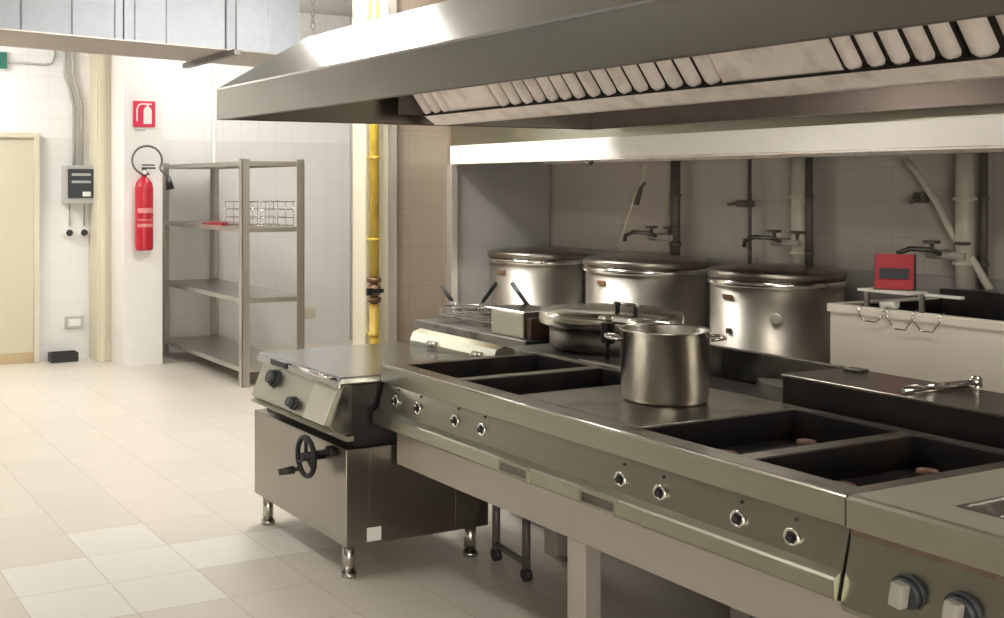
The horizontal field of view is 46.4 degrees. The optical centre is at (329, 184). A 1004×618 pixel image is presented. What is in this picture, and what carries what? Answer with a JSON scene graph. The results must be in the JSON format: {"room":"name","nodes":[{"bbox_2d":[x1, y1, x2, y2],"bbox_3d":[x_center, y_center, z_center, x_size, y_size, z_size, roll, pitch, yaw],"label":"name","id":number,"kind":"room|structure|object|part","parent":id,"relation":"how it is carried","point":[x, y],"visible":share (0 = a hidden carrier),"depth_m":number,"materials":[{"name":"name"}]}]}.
{"room":"commercial kitchen","nodes":[
{"label":"commercial kitchen","id":0,"kind":"room"},
{"bbox_2d":[111,55,161,366],"bbox_3d":[-1.917,-0.075,11.135,0.380,3.550,0.700,0,0,-27],"label":"wall column","id":1,"kind":"structure","parent":0,"point":[136,276],"depth_m":10.84,"materials":[{"name":"paint"}]},
{"bbox_2d":[133,101,154,130],"bbox_3d":[-1.749,-0.651,10.820,0.215,0.278,0.010,0,0,-27],"label":"sign","id":2,"kind":"object","parent":1,"relation":"attached to","point":[143,111],"visible":1,"depth_m":10.81,"materials":[{"name":"red plastic"}]},
{"bbox_2d":[131,145,174,250],"bbox_3d":[-1.667,0.117,10.770,0.425,0.985,0.174,0,0,-27],"label":"fire extinguisher","id":3,"kind":"object","parent":1,"relation":"attached to","point":[144,186],"visible":1,"depth_m":10.67,"materials":[{"name":"red metal"}]},
{"bbox_3d":[-1.697,-0.141,10.753,0.132,0.103,0.044,0,0,-27],"label":"valve handle","id":4,"kind":"part","parent":3,"relation":"part of","materials":[{"name":"grey plastic"}]},
{"bbox_2d":[0,13,349,360],"bbox_3d":[-4.328,-0.075,10.418,10.490,3.550,0.200,0,0,-27],"label":"wall","id":5,"kind":"structure","parent":0,"point":[33,98],"depth_m":11.84,"materials":[{"name":"tile"}]},
{"bbox_2d":[0,51,7,69],"bbox_3d":[-3.143,-1.180,10.877,0.180,0.180,0.048,0,0,-27],"label":"exit sign","id":6,"kind":"object","parent":5,"relation":"attached to","point":[3,54],"visible":1,"depth_m":10.88,"materials":[{"name":"green plastic"}]},
{"bbox_2d":[0,132,39,364],"bbox_3d":[-3.243,0.600,10.799,1.020,2.200,0.099,0,0,-27],"label":"door","id":7,"kind":"structure","parent":5,"relation":"in","point":[19,151],"depth_m":10.95,"materials":[{"name":"beige paint"}]},
{"bbox_2d":[8,50,55,65],"bbox_3d":[-2.860,-1.500,11.027,0.461,0.701,0.022,0,0,-27],"label":"conduit","id":8,"kind":"object","parent":5,"relation":"attached to","point":[54,56],"visible":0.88,"depth_m":11.04,"materials":[{"name":"grey plastic"}]},
{"bbox_2d":[64,228,73,237],"bbox_3d":[-2.534,0.465,11.169,0.090,0.090,0.078,0,0,-27],"label":"wall socket","id":9,"kind":"object","parent":5,"relation":"attached to","point":[68,232],"visible":1,"depth_m":11.14,"materials":[{"name":"white plastic"}]},
{"bbox_2d":[63,51,75,164],"bbox_3d":[-2.536,-1.020,11.180,0.129,1.660,0.034,0,0,-27],"label":"conduit","id":10,"kind":"object","parent":5,"relation":"attached to","point":[64,52],"visible":0.75,"depth_m":11.18,"materials":[{"name":"grey plastic"}]},
{"bbox_2d":[65,316,82,328],"bbox_3d":[-2.495,1.340,11.215,0.180,0.120,0.030,0,0,-27],"label":"outlet plate","id":11,"kind":"object","parent":5,"relation":"attached to","point":[71,322],"visible":1,"depth_m":11.20,"materials":[{"name":"grey plastic"}]},
{"bbox_2d":[61,165,93,203],"bbox_3d":[-2.432,-0.005,11.162,0.315,0.370,0.182,0,0,-27],"label":"box","id":12,"kind":"object","parent":5,"relation":"attached to","point":[77,181],"visible":0.92,"depth_m":11.09,"materials":[{"name":"grey plastic"}]},
{"bbox_2d":[72,52,82,164],"bbox_3d":[-2.467,-1.020,11.215,0.124,1.660,0.034,0,0,-27],"label":"conduit","id":13,"kind":"object","parent":5,"relation":"attached to","point":[73,53],"visible":0.75,"depth_m":11.22,"materials":[{"name":"grey plastic"}]},
{"bbox_2d":[78,228,88,236],"bbox_3d":[-2.404,0.465,11.235,0.090,0.090,0.078,0,0,-27],"label":"wall socket","id":14,"kind":"object","parent":5,"relation":"attached to","point":[83,232],"visible":1,"depth_m":11.21,"materials":[{"name":"white plastic"}]},
{"bbox_2d":[89,53,110,361],"bbox_3d":[-2.235,-0.075,11.187,0.139,3.550,0.320,0,0,-27],"label":"pillar","id":15,"kind":"structure","parent":5,"relation":"attached to","point":[99,64],"depth_m":11.09,"materials":[{"name":"beige paint"}]},
{"bbox_2d":[212,63,215,162],"bbox_3d":[-1.196,-0.075,11.859,0.047,3.550,0.048,0,0,-27],"label":"pipe","id":16,"kind":"object","parent":5,"relation":"attached to","point":[213,64],"visible":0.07,"depth_m":11.84,"materials":[{"name":"white metal"}]},
{"bbox_2d":[304,307,314,317],"bbox_3d":[-0.230,1.375,12.363,0.140,0.110,0.029,0,0,-27],"label":"outlet plate","id":17,"kind":"object","parent":5,"relation":"attached to","point":[308,312],"visible":0.77,"depth_m":12.36,"materials":[{"name":"beige paint"}]},
{"bbox_2d":[300,0,352,15],"bbox_3d":[-0.998,-1.900,4.062,10.290,0.100,14.550,0,0,-27],"label":"ceiling","id":18,"kind":"structure","parent":0,"point":[327,7],"depth_m":11.98,"materials":[{"name":"paint"}]},
{"bbox_2d":[182,0,240,68],"bbox_3d":[-0.974,-1.425,9.337,0.053,0.850,1.180,0,0,-27],"label":"rail","id":19,"kind":"object","parent":18,"relation":"hanging from","point":[234,52],"visible":0.85,"depth_m":9.11,"materials":[{"name":"silver metal"}]},
{"bbox_2d":[0,0,299,66],"bbox_3d":[-2.930,-1.362,7.649,6.754,0.636,0.890,0,0,-40],"label":"ventilation duct","id":20,"kind":"object","parent":19,"relation":"on","point":[179,30],"visible":0.99,"depth_m":8.60,"materials":[{"name":"silver metal"}]},
{"bbox_2d":[310,0,314,35],"bbox_3d":[-0.088,-1.302,5.930,0.022,1.069,0.022,0,0,18],"label":"suspension chain","id":21,"kind":"object","parent":18,"relation":"hanging from","point":[312,3],"visible":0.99,"depth_m":5.92,"materials":[{"name":"silver metal"}]},
{"bbox_2d":[216,0,1003,129],"bbox_3d":[2.156,-1.099,3.552,2.565,1.502,7.190,0,0,-27],"label":"extractor hood","id":22,"kind":"object","parent":18,"relation":"hanging from","point":[533,64],"visible":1,"depth_m":4.32,"materials":[{"name":"metal"}]},
{"bbox_3d":[0.718,-0.488,6.114,0.144,0.186,0.460,0,0,-27],"label":"blank panel","id":23,"kind":"part","parent":22,"relation":"part of","materials":[{"name":"metal"}]},
{"bbox_3d":[1.639,-0.488,4.293,0.144,0.186,0.550,0,0,-27],"label":"blank panel","id":24,"kind":"part","parent":22,"relation":"part of","materials":[{"name":"metal"}]},
{"bbox_2d":[0,340,729,617],"bbox_3d":[-0.998,1.750,4.062,10.290,0.100,14.550,0,0,-27],"label":"floor","id":25,"kind":"structure","parent":0,"point":[126,492],"depth_m":5.50,"materials":[{"name":"tile"}]},
{"bbox_2d":[48,350,78,362],"bbox_3d":[-2.572,1.655,11.078,0.260,0.090,0.150,0,0,-27],"label":"box","id":26,"kind":"object","parent":25,"relation":"on","point":[72,355],"visible":1,"depth_m":11.02,"materials":[{"name":"black plastic"}]},
{"bbox_2d":[162,159,303,387],"bbox_3d":[-0.949,0.740,10.684,0.580,1.920,2.086,0,0,-27],"label":"shelving rack","id":27,"kind":"object","parent":25,"relation":"on","point":[241,357],"visible":0.95,"depth_m":10.35,"materials":[{"name":"metal"}]},
{"bbox_3d":[-0.949,1.555,10.684,0.566,0.040,2.066,0,0,-27],"label":"shelf","id":28,"kind":"part","parent":27,"relation":"part of","materials":[{"name":"metal"}]},
{"bbox_2d":[202,222,230,225],"bbox_3d":[-1.023,0.345,10.366,0.100,0.027,0.480,0,0,-27],"label":"cloth","id":29,"kind":"object","parent":27,"relation":"on","point":[208,223],"visible":1,"depth_m":10.26,"materials":[{"name":"fabric"}]},
{"bbox_3d":[-0.949,0.975,10.684,0.566,0.040,2.066,0,0,-27],"label":"shelf","id":30,"kind":"part","parent":27,"relation":"part of","materials":[{"name":"metal"}]},
{"bbox_3d":[-0.949,0.380,10.684,0.566,0.040,2.066,0,0,-27],"label":"shelf","id":31,"kind":"part","parent":27,"relation":"part of","materials":[{"name":"metal"}]},
{"bbox_3d":[-0.949,-0.180,10.684,0.566,0.040,2.066,0,0,-27],"label":"shelf","id":32,"kind":"part","parent":27,"relation":"part of","materials":[{"name":"metal"}]},
{"bbox_2d":[225,200,294,225],"bbox_3d":[-0.615,0.240,10.003,0.478,0.224,0.442,0,0,-27],"label":"wire dish rack","id":33,"kind":"object","parent":27,"relation":"on","point":[252,201],"visible":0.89,"depth_m":9.99,"materials":[{"name":"metal"}]},
{"bbox_2d":[250,328,521,578],"bbox_3d":[0.213,1.222,5.553,1.203,0.955,1.004,0,0,-27],"label":"pan","id":34,"kind":"object","parent":25,"relation":"on","point":[321,457],"visible":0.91,"depth_m":5.12,"materials":[{"name":"metal"}]},
{"bbox_3d":[-0.311,1.627,5.772,0.070,0.147,0.070,0,0,-27],"label":"leg","id":35,"kind":"part","parent":34,"relation":"part of","materials":[{"name":"metal"}]},
{"bbox_3d":[-0.276,0.923,5.487,0.066,0.084,0.086,0,0,-27],"label":"control knob","id":36,"kind":"part","parent":34,"relation":"part of","materials":[{"name":"grey plastic"}]},
{"bbox_3d":[-0.180,1.270,5.113,0.104,0.038,0.035,0,0,-18],"label":"crank handle","id":37,"kind":"part","parent":34,"relation":"part of","materials":[{"name":"black plastic"}]},
{"bbox_3d":[-0.176,0.991,5.224,0.058,0.065,0.062,0,0,-27],"label":"control knob","id":38,"kind":"part","parent":34,"relation":"part of","materials":[{"name":"grey plastic"}]},
{"bbox_3d":[-0.068,0.828,5.060,0.078,0.038,0.268,0,0,-27],"label":"lid handle","id":39,"kind":"part","parent":34,"relation":"part of","materials":[{"name":"metal"}]},
{"bbox_3d":[-0.047,0.961,5.037,0.066,0.146,0.210,0,0,-27],"label":"apron panel","id":40,"kind":"part","parent":34,"relation":"part of","materials":[{"name":"silver metal"}]},
{"bbox_3d":[0.187,1.117,5.542,0.660,0.034,0.940,0,0,-27],"label":"tilt frame","id":41,"kind":"part","parent":34,"relation":"part of","materials":[{"name":"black metal"}]},
{"bbox_3d":[0.082,1.627,4.996,0.070,0.147,0.070,0,0,-27],"label":"leg","id":42,"kind":"part","parent":34,"relation":"part of","materials":[{"name":"metal"}]},
{"bbox_3d":[0.197,0.847,5.472,0.805,0.046,0.874,0,0,-27],"label":"pan lid","id":43,"kind":"part","parent":34,"relation":"part of","materials":[{"name":"metal"}]},
{"bbox_3d":[0.440,1.345,5.108,0.600,0.410,0.004,0,0,-27],"label":"panel","id":44,"kind":"part","parent":34,"relation":"part of","materials":[{"name":"metal"}]},
{"bbox_3d":[0.644,1.627,5.280,0.070,0.147,0.070,0,0,-27],"label":"leg","id":45,"kind":"part","parent":34,"relation":"part of","materials":[{"name":"metal"}]},
{"bbox_2d":[414,304,548,346],"bbox_3d":[1.050,1.194,6.781,0.600,1.013,1.150,0,0,-27],"label":"fryer","id":46,"kind":"object","parent":25,"relation":"on","point":[516,324],"visible":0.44,"depth_m":6.39,"materials":[{"name":"metal"}]},
{"bbox_2d":[439,285,491,321],"bbox_3d":[0.837,0.733,7.179,0.269,0.197,0.342,0,0,-27],"label":"basket","id":47,"kind":"object","parent":46,"relation":"on","point":[456,317],"visible":0.65,"depth_m":7.18,"materials":[{"name":"metal"}]},
{"bbox_2d":[462,282,497,326],"bbox_3d":[0.977,0.701,6.904,0.269,0.261,0.253,0,0,-27],"label":"basket","id":48,"kind":"object","parent":46,"relation":"on","point":[478,321],"visible":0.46,"depth_m":6.87,"materials":[{"name":"metal"}]},
{"bbox_2d":[511,282,529,304],"bbox_3d":[1.196,0.700,6.703,0.260,0.261,0.288,0,0,-27],"label":"basket","id":49,"kind":"object","parent":46,"relation":"on","point":[513,284],"visible":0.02,"depth_m":6.70,"materials":[{"name":"metal"}]},
{"bbox_2d":[490,505,532,581],"bbox_3d":[0.891,1.548,5.103,0.276,0.304,0.356,0,0,-27],"label":"frame","id":50,"kind":"object","parent":25,"relation":"on","point":[526,575],"visible":0.48,"depth_m":4.98,"materials":[{"name":"black metal"}]},
{"bbox_2d":[487,247,584,306],"bbox_3d":[1.599,1.093,8.869,0.767,1.215,0.742,0,0,-27],"label":"cooking pot","id":51,"kind":"object","parent":25,"relation":"on","point":[545,276],"visible":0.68,"depth_m":8.56,"materials":[{"name":"metal"}]},
{"bbox_3d":[1.295,0.655,8.657,0.010,0.028,0.070,0,0,-35],"label":"maker plate","id":52,"kind":"part","parent":51,"relation":"part of","materials":[{"name":"brown metal"}]},
{"bbox_2d":[508,301,683,361],"bbox_3d":[1.496,1.141,5.729,0.845,1.119,1.159,0,0,-27],"label":"pan","id":53,"kind":"object","parent":25,"relation":"on","point":[576,331],"visible":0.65,"depth_m":5.71,"materials":[{"name":"metal"}]},
{"bbox_3d":[1.450,0.671,5.946,0.730,0.088,0.730,0,0,-27],"label":"pan lid","id":54,"kind":"part","parent":53,"relation":"part of","materials":[{"name":"metal"}]},
{"bbox_3d":[1.406,0.640,5.285,0.060,0.060,0.444,0,0,-32],"label":"lever arm","id":55,"kind":"part","parent":53,"relation":"part of","materials":[{"name":"metal"}]},
{"bbox_2d":[583,254,708,326],"bbox_3d":[2.147,1.087,7.790,0.852,1.225,0.824,0,0,-27],"label":"cooking pot","id":56,"kind":"object","parent":25,"relation":"on","point":[676,282],"visible":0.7,"depth_m":7.45,"materials":[{"name":"metal"}]},
{"bbox_3d":[1.790,0.645,7.585,0.010,0.028,0.070,0,0,-30],"label":"maker plate","id":57,"kind":"part","parent":56,"relation":"part of","materials":[{"name":"brown metal"}]},
{"bbox_2d":[373,344,1003,617],"bbox_3d":[1.323,1.200,4.221,1.379,1.001,2.367,0,0,-27],"label":"gas range","id":58,"kind":"object","parent":25,"relation":"on","point":[736,499],"visible":0.94,"depth_m":3.76,"materials":[{"name":"metal"}]},
{"bbox_3d":[0.482,0.915,4.458,0.024,0.034,0.034,0,0,-27],"label":"knob stem","id":59,"kind":"part","parent":58,"relation":"part of","materials":[{"name":"black plastic"}]},
{"bbox_3d":[0.563,0.915,4.298,0.024,0.034,0.034,0,0,-27],"label":"knob stem","id":60,"kind":"part","parent":58,"relation":"part of","materials":[{"name":"black plastic"}]},
{"bbox_3d":[0.644,1.005,4.051,0.012,0.054,0.183,0,0,-27],"label":"tray pull","id":61,"kind":"part","parent":58,"relation":"part of","materials":[{"name":"metal"}]},
{"bbox_3d":[1.040,1.456,5.285,0.070,0.487,0.090,0,0,-27],"label":"leg","id":62,"kind":"part","parent":58,"relation":"part of","materials":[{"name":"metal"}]},
{"bbox_3d":[0.869,1.456,3.935,0.070,0.487,0.095,0,0,-27],"label":"leg","id":63,"kind":"part","parent":58,"relation":"part of","materials":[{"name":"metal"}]},
{"bbox_3d":[0.847,1.005,3.650,0.012,0.054,0.183,0,0,-27],"label":"tray pull","id":64,"kind":"part","parent":58,"relation":"part of","materials":[{"name":"metal"}]},
{"bbox_3d":[0.781,0.958,3.947,0.140,0.205,2.367,0,0,-27],"label":"control panel","id":65,"kind":"part","parent":58,"relation":"part of","materials":[{"name":"metal"}]},
{"bbox_3d":[0.908,0.925,3.610,0.024,0.034,0.034,0,0,-27],"label":"knob stem","id":66,"kind":"part","parent":58,"relation":"part of","materials":[{"name":"black plastic"}]},
{"bbox_3d":[1.160,0.796,4.135,0.693,0.037,0.648,0,0,-27],"label":"solid plate","id":67,"kind":"part","parent":58,"relation":"part of","materials":[{"name":"metal"}]},
{"bbox_3d":[0.987,0.925,3.454,0.024,0.034,0.034,0,0,-27],"label":"knob stem","id":68,"kind":"part","parent":58,"relation":"part of","materials":[{"name":"black plastic"}]},
{"bbox_2d":[604,323,726,406],"bbox_3d":[1.213,0.648,4.168,0.401,0.258,0.324,0,0,-27],"label":"stock pot","id":69,"kind":"object","parent":58,"relation":"on","point":[663,364],"visible":1,"depth_m":4.04,"materials":[{"name":"metal"}]},
{"bbox_3d":[1.029,0.552,4.180,0.064,0.020,0.113,0,0,4],"label":"handle","id":70,"kind":"part","parent":69,"relation":"part of","materials":[{"name":"metal"}]},
{"bbox_3d":[1.397,0.553,4.155,0.064,0.020,0.114,0,0,4],"label":"handle","id":71,"kind":"part","parent":69,"relation":"part of","materials":[{"name":"metal"}]},
{"bbox_2d":[387,352,1003,494],"bbox_3d":[1.138,0.818,4.128,0.850,0.075,2.367,0,0,-27],"label":"countertop","id":72,"kind":"structure","parent":58,"relation":"on","point":[749,459],"depth_m":3.55,"materials":[{"name":"metal"}]},
{"bbox_3d":[1.258,0.853,3.537,0.068,0.052,0.164,0,0,-27],"label":"burner","id":73,"kind":"part","parent":58,"relation":"part of","materials":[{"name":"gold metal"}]},
{"bbox_3d":[1.125,0.925,3.181,0.024,0.034,0.034,0,0,-27],"label":"knob stem","id":74,"kind":"part","parent":58,"relation":"part of","materials":[{"name":"black plastic"}]},
{"bbox_3d":[1.549,1.456,4.279,0.070,0.487,0.095,0,0,-27],"label":"leg","id":75,"kind":"part","parent":58,"relation":"part of","materials":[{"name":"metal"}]},
{"bbox_3d":[1.209,0.925,3.016,0.024,0.034,0.034,0,0,-27],"label":"knob stem","id":76,"kind":"part","parent":58,"relation":"part of","materials":[{"name":"black plastic"}]},
{"bbox_3d":[1.570,0.853,3.695,0.068,0.052,0.164,0,0,-27],"label":"burner","id":77,"kind":"part","parent":58,"relation":"part of","materials":[{"name":"gold metal"}]},
{"bbox_3d":[1.452,0.853,3.153,0.068,0.052,0.164,0,0,-27],"label":"burner","id":78,"kind":"part","parent":58,"relation":"part of","materials":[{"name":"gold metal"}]},
{"bbox_3d":[1.764,0.853,3.311,0.068,0.052,0.164,0,0,-27],"label":"burner","id":79,"kind":"part","parent":58,"relation":"part of","materials":[{"name":"gold metal"}]},
{"bbox_2d":[707,264,847,363],"bbox_3d":[2.647,1.087,6.799,0.799,1.225,0.772,0,0,-27],"label":"cooking pot","id":80,"kind":"object","parent":25,"relation":"on","point":[776,309],"visible":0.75,"depth_m":6.47,"materials":[{"name":"metal"}]},
{"bbox_3d":[2.296,0.645,6.641,0.010,0.028,0.070,0,0,-24],"label":"maker plate","id":81,"kind":"part","parent":80,"relation":"part of","materials":[{"name":"brown metal"}]},
{"bbox_2d":[781,367,1003,448],"bbox_3d":[2.439,1.181,3.645,0.795,1.038,3.500,0,0,-27],"label":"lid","id":82,"kind":"object","parent":25,"relation":"on","point":[957,410],"visible":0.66,"depth_m":3.88,"materials":[{"name":"metal"}]},
{"bbox_3d":[2.431,0.709,3.167,0.350,0.013,2.655,0,0,-27],"label":"plate","id":83,"kind":"part","parent":82,"relation":"part of","materials":[{"name":"metal"}]},
{"bbox_2d":[827,287,1003,392],"bbox_3d":[3.386,1.105,5.156,0.900,1.190,2.060,0,0,-27],"label":"fryer","id":84,"kind":"object","parent":25,"relation":"on","point":[968,340],"depth_m":5.52,"materials":[{"name":"metal"}]},
{"bbox_3d":[2.656,0.564,5.685,0.015,0.079,0.025,0,0,-27],"label":"bracket leg","id":85,"kind":"part","parent":84,"relation":"part of","materials":[{"name":"metal"}]},
{"bbox_2d":[873,253,915,290],"bbox_3d":[2.762,0.423,5.621,0.180,0.170,0.113,0,0,31],"label":"control box","id":86,"kind":"object","parent":84,"relation":"on","point":[891,271],"visible":1,"depth_m":5.59,"materials":[{"name":"red plastic"}]},
{"bbox_3d":[2.789,0.602,5.506,0.150,0.184,0.504,0,0,-27],"label":"rim bracket","id":87,"kind":"part","parent":84,"relation":"part of","materials":[{"name":"silver metal"}]},
{"bbox_3d":[2.790,0.519,5.504,0.150,0.018,0.500,0,0,-27],"label":"bracket plate","id":88,"kind":"part","parent":84,"relation":"part of","materials":[{"name":"white plastic"}]},
{"bbox_3d":[2.791,0.559,5.418,0.015,0.088,0.025,0,0,-27],"label":"bracket leg","id":89,"kind":"part","parent":84,"relation":"part of","materials":[{"name":"metal"}]},
{"bbox_2d":[840,468,1003,617],"bbox_3d":[2.062,1.238,2.292,0.970,0.924,1.728,0,0,-27],"label":"stove","id":90,"kind":"object","parent":25,"relation":"on","point":[935,548],"visible":1,"depth_m":2.72,"materials":[{"name":"metal"}]},
{"bbox_3d":[1.359,0.959,2.706,0.039,0.087,0.086,0,0,-27],"label":"control knob","id":91,"kind":"part","parent":90,"relation":"part of","materials":[{"name":"grey plastic"}]},
{"bbox_3d":[1.716,0.958,2.118,0.125,0.205,1.728,0,0,-27],"label":"control panel","id":92,"kind":"part","parent":90,"relation":"part of","materials":[{"name":"metal"}]},
{"bbox_2d":[854,468,1003,535],"bbox_3d":[2.100,0.795,2.312,0.884,0.039,1.728,0,0,-27],"label":"countertop","id":93,"kind":"structure","parent":90,"relation":"on","point":[940,498],"depth_m":2.86,"materials":[{"name":"silver metal"}]},
{"bbox_3d":[1.420,0.959,2.585,0.039,0.087,0.086,0,0,-27],"label":"control knob","id":94,"kind":"part","parent":90,"relation":"part of","materials":[{"name":"grey plastic"}]},
{"bbox_2d":[397,0,549,344],"bbox_3d":[1.058,-0.075,9.178,1.600,3.550,0.180,0,0,-27],"label":"wall","id":95,"kind":"structure","parent":0,"point":[423,152],"depth_m":8.90,"materials":[{"name":"beige tile"}]},
{"bbox_2d":[353,0,387,344],"bbox_3d":[0.303,-0.075,8.661,0.215,3.550,0.220,0,0,-27],"label":"pillar","id":96,"kind":"structure","parent":95,"relation":"attached to","point":[360,7],"depth_m":8.60,"materials":[{"name":"beige paint"}]},
{"bbox_2d":[366,0,383,343],"bbox_3d":[0.327,-0.075,8.414,0.130,3.550,0.230,0,0,0],"label":"gas pipe","id":97,"kind":"object","parent":95,"relation":"attached to","point":[373,290],"visible":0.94,"depth_m":8.40,"materials":[{"name":"yellow metal"}]},
{"bbox_3d":[0.311,0.772,8.373,0.140,0.055,0.100,0,0,-27],"label":"valve lever","id":98,"kind":"part","parent":97,"relation":"part of","materials":[{"name":"black metal"}]},
{"bbox_2d":[388,0,396,342],"bbox_3d":[0.447,-0.075,8.711,0.083,3.550,0.099,0,0,-27],"label":"trim","id":99,"kind":"structure","parent":95,"relation":"attached to","point":[392,4],"depth_m":8.67,"materials":[{"name":"paint"}]},
{"bbox_2d":[446,164,457,315],"bbox_3d":[0.952,0.770,8.977,0.060,1.860,0.078,0,0,-27],"label":"trim","id":100,"kind":"structure","parent":95,"relation":"attached to","point":[451,169],"depth_m":8.95,"materials":[{"name":"paint"}]},
{"bbox_2d":[456,160,548,314],"bbox_3d":[1.376,0.705,9.223,0.929,1.990,0.024,0,0,-27],"label":"wall","id":101,"kind":"structure","parent":95,"relation":"attached to","point":[501,205],"depth_m":9.17,"materials":[{"name":"tile"}]},
{"bbox_2d":[350,16,1003,340],"bbox_3d":[3.548,-0.075,6.252,0.200,3.550,14.350,0,0,-27],"label":"wall","id":102,"kind":"structure","parent":0,"point":[862,209],"depth_m":7.42,"materials":[{"name":"tile"}]},
{"bbox_2d":[623,226,680,240],"bbox_3d":[2.284,0.347,8.136,0.293,0.110,0.304,0,0,-27],"label":"tap","id":103,"kind":"object","parent":102,"relation":"attached to","point":[650,235],"visible":0.98,"depth_m":8.14,"materials":[{"name":"metal"}]},
{"bbox_3d":[2.211,0.362,8.169,0.251,0.080,0.042,0,0,12],"label":"spout","id":104,"kind":"part","parent":103,"relation":"part of","materials":[{"name":"metal"}]},
{"bbox_2d":[669,161,681,255],"bbox_3d":[2.423,0.191,8.064,0.085,0.718,0.085,0,0,-27],"label":"pipe","id":105,"kind":"object","parent":102,"relation":"attached to","point":[674,195],"visible":0.88,"depth_m":8.03,"materials":[{"name":"grey metal"}]},
{"bbox_2d":[450,103,1003,164],"bbox_3d":[3.354,-0.616,5.285,0.960,0.968,8.800,0,0,-27],"label":"extractor hood","id":106,"kind":"object","parent":102,"relation":"attached to","point":[975,128],"visible":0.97,"depth_m":6.37,"materials":[{"name":"metal"}]},
{"bbox_2d":[617,163,645,249],"bbox_3d":[2.211,0.161,8.450,0.040,0.646,0.299,0,0,-27],"label":"hose","id":107,"kind":"object","parent":106,"relation":"hanging from","point":[644,164],"visible":0.97,"depth_m":8.44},
{"bbox_2d":[633,182,645,204],"bbox_3d":[2.251,0.061,8.357,0.044,0.175,0.103,0,0,-34],"label":"valve","id":108,"kind":"object","parent":107,"relation":"attached to","point":[640,189],"visible":1,"depth_m":8.34,"materials":[{"name":"metal"}]},
{"bbox_2d":[550,145,994,159],"bbox_3d":[3.354,-0.205,5.280,0.825,0.010,8.790,0,0,-27],"label":"hood","id":109,"kind":"object","parent":106,"relation":"attached to","point":[967,150],"depth_m":6.88,"materials":[{"name":"silver metal"}]},
{"bbox_2d":[902,158,993,291],"bbox_3d":[3.341,0.203,6.230,0.049,0.714,0.531,0,0,-27],"label":"hose","id":110,"kind":"object","parent":106,"relation":"hanging from","point":[907,162],"visible":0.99,"depth_m":6.23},
{"bbox_2d":[747,159,751,263],"bbox_3d":[2.737,0.191,7.495,0.030,0.718,0.030,0,0,-27],"label":"pipe","id":111,"kind":"object","parent":102,"relation":"attached to","point":[749,195],"visible":0.89,"depth_m":7.48,"materials":[{"name":"grey metal"}]},
{"bbox_2d":[727,200,754,206],"bbox_3d":[2.694,0.122,7.530,0.108,0.045,0.141,0,0,-27],"label":"valve","id":112,"kind":"object","parent":111,"relation":"attached to","point":[739,203],"visible":1,"depth_m":7.48,"materials":[{"name":"grey metal"}]},
{"bbox_2d":[742,230,804,246],"bbox_3d":[2.780,0.337,7.154,0.293,0.110,0.304,0,0,-27],"label":"tap","id":113,"kind":"object","parent":102,"relation":"attached to","point":[773,240],"visible":1,"depth_m":7.16,"materials":[{"name":"metal"}]},
{"bbox_3d":[2.708,0.352,7.187,0.251,0.080,0.042,0,0,12],"label":"spout","id":114,"kind":"part","parent":113,"relation":"part of","materials":[{"name":"metal"}]},
{"bbox_2d":[549,246,1003,327],"bbox_3d":[4.243,1.100,4.625,0.029,1.200,10.820,0,0,-27],"label":"trim","id":115,"kind":"structure","parent":102,"relation":"attached to","point":[856,278],"depth_m":6.79,"materials":[{"name":"metal"}]},
{"bbox_2d":[789,158,804,264],"bbox_3d":[2.897,0.191,7.105,0.112,0.718,0.112,0,0,-27],"label":"pipe","id":116,"kind":"object","parent":102,"relation":"attached to","point":[797,164],"visible":0.82,"depth_m":7.06,"materials":[{"name":"silver metal"}]},
{"bbox_2d":[804,157,813,265],"bbox_3d":[2.936,0.191,7.041,0.055,0.718,0.055,0,0,-27],"label":"pipe","id":117,"kind":"object","parent":102,"relation":"attached to","point":[808,196],"visible":0.88,"depth_m":7.02,"materials":[{"name":"grey metal"}]},
{"bbox_2d":[909,192,928,204],"bbox_3d":[3.271,0.075,6.392,0.106,0.070,0.070,0,0,-27],"label":"valve","id":118,"kind":"object","parent":102,"relation":"attached to","point":[918,197],"visible":0.91,"depth_m":6.38,"materials":[{"name":"grey metal"}]},
{"bbox_2d":[896,240,975,260],"bbox_3d":[3.268,0.357,6.191,0.293,0.110,0.304,0,0,-27],"label":"tap","id":119,"kind":"object","parent":102,"relation":"attached to","point":[931,252],"visible":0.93,"depth_m":6.20,"materials":[{"name":"metal"}]},
{"bbox_3d":[3.196,0.372,6.224,0.251,0.080,0.042,0,0,12],"label":"spout","id":120,"kind":"part","parent":119,"relation":"part of","materials":[{"name":"metal"}]},
{"bbox_2d":[952,153,977,288],"bbox_3d":[3.387,0.191,6.131,0.120,0.718,0.120,0,0,-27],"label":"pipe","id":121,"kind":"object","parent":102,"relation":"attached to","point":[964,198],"visible":0.96,"depth_m":6.09,"materials":[{"name":"silver metal"}]},
{"bbox_2d":[979,153,988,288],"bbox_3d":[3.458,0.191,6.077,0.050,0.718,0.050,0,0,-27],"label":"pipe","id":122,"kind":"object","parent":102,"relation":"attached to","point":[983,198],"visible":0.96,"depth_m":6.06,"materials":[{"name":"grey metal"}]}
]}

